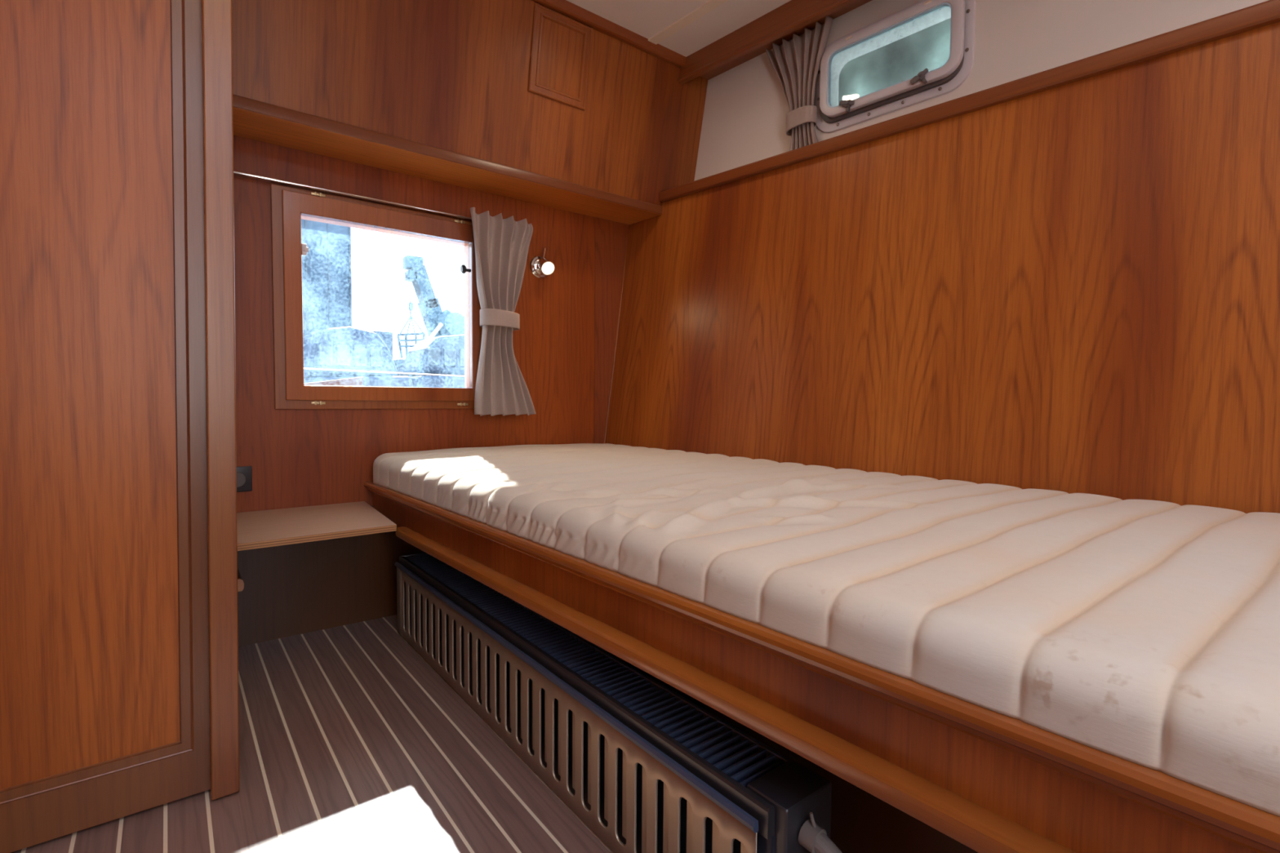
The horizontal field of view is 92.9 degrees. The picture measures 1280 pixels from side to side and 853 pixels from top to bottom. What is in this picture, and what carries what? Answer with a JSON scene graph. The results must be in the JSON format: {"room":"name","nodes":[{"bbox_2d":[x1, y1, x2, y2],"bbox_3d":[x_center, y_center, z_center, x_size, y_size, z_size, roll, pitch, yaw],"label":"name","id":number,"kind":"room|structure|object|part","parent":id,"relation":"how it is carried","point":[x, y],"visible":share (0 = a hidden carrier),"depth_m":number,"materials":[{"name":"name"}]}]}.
{"room":"ship interior","nodes":[
{"label":"ship interior","id":0,"kind":"room"},
{"bbox_2d":[10,614,613,852],"bbox_3d":[0.217,0.790,0.727,3.400,0.040,3.817,-2,3,-38],"label":"floor","id":1,"kind":"structure","parent":0,"point":[350,741],"depth_m":1.28,"materials":[{"name":"brown wood"}]},
{"bbox_2d":[0,0,239,852],"bbox_3d":[-1.237,-0.375,1.067,0.873,2.236,0.368,-2,3,-38],"label":"wardrobe","id":2,"kind":"object","parent":1,"relation":"on","point":[119,623],"visible":1,"depth_m":1.12,"materials":[{"name":"brown wood"}]},
{"bbox_3d":[-1.173,-0.409,0.949,0.729,2.085,0.010,-2,3,-38],"label":"door panel","id":3,"kind":"part","parent":2,"relation":"part of","materials":[{"name":"brown wood"}]},
{"bbox_3d":[-0.838,-0.380,1.207,0.070,2.232,0.098,-2,3,-38],"label":"corner post","id":4,"kind":"part","parent":2,"relation":"part of","materials":[{"name":"brown wood"}]},
{"bbox_2d":[394,551,831,852],"bbox_3d":[-0.280,0.600,1.455,0.132,0.268,1.619,-2,3,-38],"label":"radiator","id":5,"kind":"object","parent":1,"relation":"on","point":[646,768],"visible":0.98,"depth_m":1.11,"materials":[{"name":"brown metal"}]},
{"bbox_2d":[404,553,791,787],"bbox_3d":[-0.276,0.488,1.469,0.103,0.040,1.585,-2,3,-38],"label":"grille","id":6,"kind":"object","parent":5,"relation":"attached to","point":[739,759],"depth_m":1.15,"materials":[{"name":"metal"}]},
{"bbox_2d":[798,812,842,852],"bbox_3d":[0.249,0.639,0.784,0.033,0.257,0.096,-2,3,-41],"label":"pipe","id":7,"kind":"object","parent":5,"relation":"attached to","point":[812,837],"visible":1,"depth_m":0.79,"materials":[{"name":"white plastic"}]},
{"bbox_2d":[364,480,1279,852],"bbox_3d":[0.743,0.504,1.132,1.335,0.503,3.802,-2,3,-40],"label":"frame","id":8,"kind":"object","parent":1,"relation":"on","point":[910,766],"visible":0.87,"depth_m":0.72,"materials":[{"name":"brown wood"}]},
{"bbox_3d":[0.356,0.401,0.585,0.150,0.036,3.460,-2,3,-38],"label":"rail","id":9,"kind":"part","parent":8,"relation":"part of","materials":[{"name":"brown wood"}]},
{"bbox_2d":[373,443,1279,816],"bbox_3d":[0.389,0.178,1.506,1.334,0.109,2.683,-2,3,-38],"label":"mattress","id":10,"kind":"object","parent":8,"relation":"on","point":[1145,633],"visible":1,"depth_m":0.82,"materials":[{"name":"white fabric"}]},
{"bbox_2d":[233,135,595,512],"bbox_3d":[-1.093,-0.201,2.091,3.050,1.800,0.060,-2,3,-38],"label":"wall","id":11,"kind":"structure","parent":0,"point":[296,457],"depth_m":2.17,"materials":[{"name":"brown wood"}]},
{"bbox_2d":[237,568,244,591],"bbox_3d":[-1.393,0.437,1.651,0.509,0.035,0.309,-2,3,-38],"label":"knob","id":12,"kind":"object","parent":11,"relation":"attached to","point":[240,582],"visible":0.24,"depth_m":1.68,"materials":[{"name":"brown wood"}]},
{"bbox_2d":[236,466,252,492],"bbox_3d":[-1.274,0.167,1.922,0.081,0.080,0.012,-2,3,-38],"label":"power socket","id":13,"kind":"object","parent":11,"relation":"attached to","point":[244,473],"visible":0.63,"depth_m":1.93,"materials":[{"name":"grey plastic"}]},
{"bbox_2d":[236,501,396,551],"bbox_3d":[-1.180,0.294,1.689,0.898,0.019,0.499,-2,3,-38],"label":"shelf","id":14,"kind":"object","parent":11,"relation":"attached to","point":[260,529],"visible":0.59,"depth_m":1.76,"materials":[{"name":"brown wood"}]},
{"bbox_2d":[237,506,422,646],"bbox_3d":[-1.217,0.497,1.989,1.100,0.412,0.005,-2,3,-38],"label":"panel","id":15,"kind":"object","parent":11,"relation":"attached to","point":[289,590],"depth_m":2.08,"materials":[{"name":"brown wood"}]},
{"bbox_2d":[233,170,471,221],"bbox_3d":[-0.941,-0.790,2.119,1.250,0.008,0.035,-2,3,-38],"label":"track","id":16,"kind":"object","parent":11,"relation":"attached to","point":[236,173],"visible":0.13,"depth_m":2.06,"materials":[{"name":"silver metal"}]},
{"bbox_2d":[470,207,535,416],"bbox_3d":[-0.531,-0.431,2.379,0.276,0.781,0.121,-1,3,-36],"label":"curtain","id":17,"kind":"object","parent":16,"relation":"hanging from","point":[501,246],"visible":1,"depth_m":2.37,"materials":[{"name":"beige fabric"}]},
{"bbox_2d":[270,183,482,409],"bbox_3d":[-0.902,-0.425,2.202,0.742,0.723,0.097,-2,3,-38],"label":"window","id":18,"kind":"structure","parent":11,"relation":"in","point":[289,205],"depth_m":2.07,"materials":[{"name":"brown wood"}]},
{"bbox_3d":[-0.668,-0.603,2.335,0.038,0.034,0.034,-2,3,-38],"label":"fastener knob","id":19,"kind":"part","parent":18,"relation":"part of","materials":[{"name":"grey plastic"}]},
{"bbox_2d":[232,106,661,224],"bbox_3d":[-1.096,-0.948,1.894,2.835,0.090,0.247,-2,3,-38],"label":"shelf","id":20,"kind":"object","parent":11,"relation":"attached to","point":[247,124],"depth_m":2.12,"materials":[{"name":"brown wood"}]},
{"bbox_2d":[529,247,555,278],"bbox_3d":[-0.392,-0.681,2.514,0.092,0.120,0.095,-2,3,-38],"label":"wall lamp","id":21,"kind":"object","parent":11,"relation":"attached to","point":[541,267],"visible":1,"depth_m":2.52,"materials":[{"name":"silver metal"}]},
{"bbox_3d":[-0.415,-0.669,2.544,0.092,0.092,0.020,-2,3,-38],"label":"wall plate","id":22,"kind":"part","parent":21,"relation":"part of","materials":[{"name":"silver metal"}]},
{"bbox_3d":[-0.401,-0.702,2.530,0.034,0.081,0.021,2,3,28],"label":"swivel arm","id":23,"kind":"part","parent":21,"relation":"part of","materials":[{"name":"silver metal"}]},
{"bbox_2d":[594,217,629,443],"bbox_3d":[-0.098,-0.132,2.830,0.274,1.610,0.004,-2,3,-38],"label":"wall panel","id":24,"kind":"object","parent":11,"relation":"attached to","point":[611,237],"depth_m":2.77,"materials":[{"name":"brown wood"}]},
{"bbox_2d":[603,233,628,443],"bbox_3d":[-0.140,-0.130,2.795,0.233,1.611,0.010,-2,3,-38],"label":"trim","id":25,"kind":"structure","parent":11,"relation":"attached to","point":[615,350],"depth_m":2.80,"materials":[{"name":"brown wood"}]},
{"bbox_2d":[231,0,707,205],"bbox_3d":[-0.924,-1.226,1.817,3.025,0.645,0.146,-2,3,-38],"label":"wall","id":26,"kind":"structure","parent":0,"point":[451,75],"depth_m":2.08,"materials":[{"name":"brown wood"}]},
{"bbox_2d":[232,93,662,214],"bbox_3d":[-1.021,-0.918,1.800,2.837,0.038,0.012,-2,3,-38],"label":"trim","id":27,"kind":"structure","parent":26,"relation":"attached to","point":[240,102],"depth_m":2.02,"materials":[{"name":"brown wood"}]},
{"bbox_2d":[527,2,592,111],"bbox_3d":[-0.293,-1.361,2.250,0.242,0.286,0.060,-2,3,-38],"label":"access panel","id":28,"kind":"object","parent":26,"relation":"attached to","point":[561,45],"visible":1,"depth_m":2.25,"materials":[{"name":"brown wood"}]},
{"bbox_2d":[532,0,685,67],"bbox_3d":[-0.924,-1.504,1.706,2.900,0.035,0.036,-2,3,-38],"label":"trim","id":29,"kind":"structure","parent":26,"relation":"attached to","point":[565,7],"depth_m":2.33,"materials":[{"name":"brown wood"}]},
{"bbox_2d":[648,0,728,44],"bbox_3d":[1.181,-1.482,1.204,0.043,0.009,3.379,-2,3,-42],"label":"trim","id":30,"kind":"structure","parent":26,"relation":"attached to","point":[710,5],"depth_m":2.30,"materials":[{"name":"brown wood"}]},
{"bbox_2d":[677,0,871,84],"bbox_3d":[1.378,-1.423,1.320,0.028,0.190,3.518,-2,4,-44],"label":"trim","id":31,"kind":"structure","parent":26,"relation":"attached to","point":[793,15],"depth_m":2.29,"materials":[{"name":"brown wood"}]},
{"bbox_2d":[566,0,791,57],"bbox_3d":[0.302,-1.494,0.700,3.600,0.053,3.850,-2,3,-38],"label":"ceiling","id":32,"kind":"structure","parent":0,"point":[645,18],"depth_m":2.28,"materials":[{"name":"white paint"}]},
{"bbox_2d":[605,22,1279,513],"bbox_3d":[1.210,-0.105,1.486,3.892,1.696,0.249,3,4,45],"label":"wall","id":33,"kind":"structure","parent":0,"point":[1073,287],"depth_m":1.65,"materials":[{"name":"brown wood"}]},
{"bbox_2d":[659,0,1279,202],"bbox_3d":[1.371,-0.882,1.383,0.220,0.156,3.609,-2,3,-42],"label":"trim","id":34,"kind":"structure","parent":33,"relation":"attached to","point":[1268,12],"depth_m":1.61,"materials":[{"name":"brown wood"}]},
{"bbox_2d":[693,0,1268,181],"bbox_3d":[1.467,-1.169,1.534,0.100,0.720,3.718,-2,4,-44],"label":"wall","id":35,"kind":"structure","parent":0,"point":[746,106],"depth_m":1.87,"materials":[{"name":"white paint"}]},
{"bbox_2d":[765,15,832,151],"bbox_3d":[0.596,-1.250,2.321,0.073,0.488,0.281,-2,3,-38],"label":"curtain","id":36,"kind":"object","parent":35,"relation":"hanging from","point":[796,63],"visible":0.93,"depth_m":2.30,"materials":[{"name":"beige fabric"}]},
{"bbox_2d":[815,0,975,133],"bbox_3d":[0.868,-1.247,2.111,0.170,0.327,0.550,-2,4,-44],"label":"window","id":37,"kind":"structure","parent":35,"relation":"in","point":[832,117],"depth_m":2.07,"materials":[{"name":"grey paint"}]},
{"bbox_2d":[838,17,951,105],"bbox_3d":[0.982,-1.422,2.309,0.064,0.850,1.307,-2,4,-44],"label":"window pane","id":38,"kind":"object","parent":37,"relation":"in","point":[900,60],"visible":0.09,"depth_m":2.32,"materials":[{"name":"clear glass"}]},
{"label":"outside","id":39,"kind":"structure","parent":0,"visible":0},
{"bbox_2d":[303,377,363,386],"bbox_3d":[-1.450,-0.177,2.686,0.413,0.094,0.070,-2,3,-38],"label":"step","id":40,"kind":"structure","parent":39,"point":[357,381],"depth_m":2.73,"materials":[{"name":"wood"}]},
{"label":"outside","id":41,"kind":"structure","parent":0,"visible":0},
{"bbox_3d":[-29.946,-1.355,54.751,140.000,0.200,116.800,-2,3,-38],"label":"ground","id":42,"kind":"structure","parent":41,"visible":0},
{"bbox_2d":[301,218,351,336],"bbox_3d":[-9.760,-4.158,13.101,4.980,9.400,7.030,-2,3,-38],"label":"building","id":43,"kind":"structure","parent":42,"relation":"on","point":[326,277],"depth_m":11.65,"materials":[{"name":"blue"}]},
{"bbox_2d":[302,326,413,386],"bbox_3d":[-3.881,-0.262,8.096,1.408,2.048,1.650,-2,3,-38],"label":"moored boat","id":44,"kind":"object","parent":42,"relation":"on","point":[343,348],"visible":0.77,"depth_m":7.62,"materials":[{"name":"paint"}]},
{"bbox_2d":[369,330,419,376],"bbox_3d":[-4.798,-0.610,11.971,11.045,2.485,0.787,-2,3,-38],"label":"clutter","id":45,"kind":"object","parent":42,"relation":"on","point":[386,336],"visible":0.02,"depth_m":11.56},
{"bbox_2d":[398,334,465,387],"bbox_3d":[-3.454,-0.519,11.206,2.033,2.290,1.650,-2,3,-38],"label":"moored boat","id":46,"kind":"object","parent":42,"relation":"on","point":[445,354],"visible":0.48,"depth_m":10.57,"materials":[{"name":"paint"}]},
{"bbox_2d":[402,254,464,338],"bbox_3d":[-4.728,-1.971,16.516,3.202,4.800,1.600,-2,3,-38],"label":"crane","id":47,"kind":"object","parent":42,"relation":"on","point":[450,322],"visible":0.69,"depth_m":15.67,"materials":[{"name":"paint"}]},
{"bbox_2d":[396,300,425,358],"bbox_3d":[-5.611,-2.369,14.920,0.692,1.419,0.100,-2,3,-38],"label":"sling","id":48,"kind":"object","parent":47,"relation":"hanging from","point":[406,340],"visible":0.84,"depth_m":14.86,"materials":[{"name":"paint"}]},
{"bbox_3d":[-5.614,-1.999,14.936,0.692,0.678,0.060,-2,3,-38],"label":"spreader frame","id":49,"kind":"part","parent":48,"relation":"part of","materials":[{"name":"paint"}]},
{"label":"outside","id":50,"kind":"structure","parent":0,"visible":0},
{"bbox_2d":[303,368,464,376],"bbox_3d":[-1.052,-0.255,2.973,3.000,0.036,0.006,-2,3,-38],"label":"wire","id":51,"kind":"object","parent":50,"point":[304,368],"visible":0.16,"depth_m":2.85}
]}

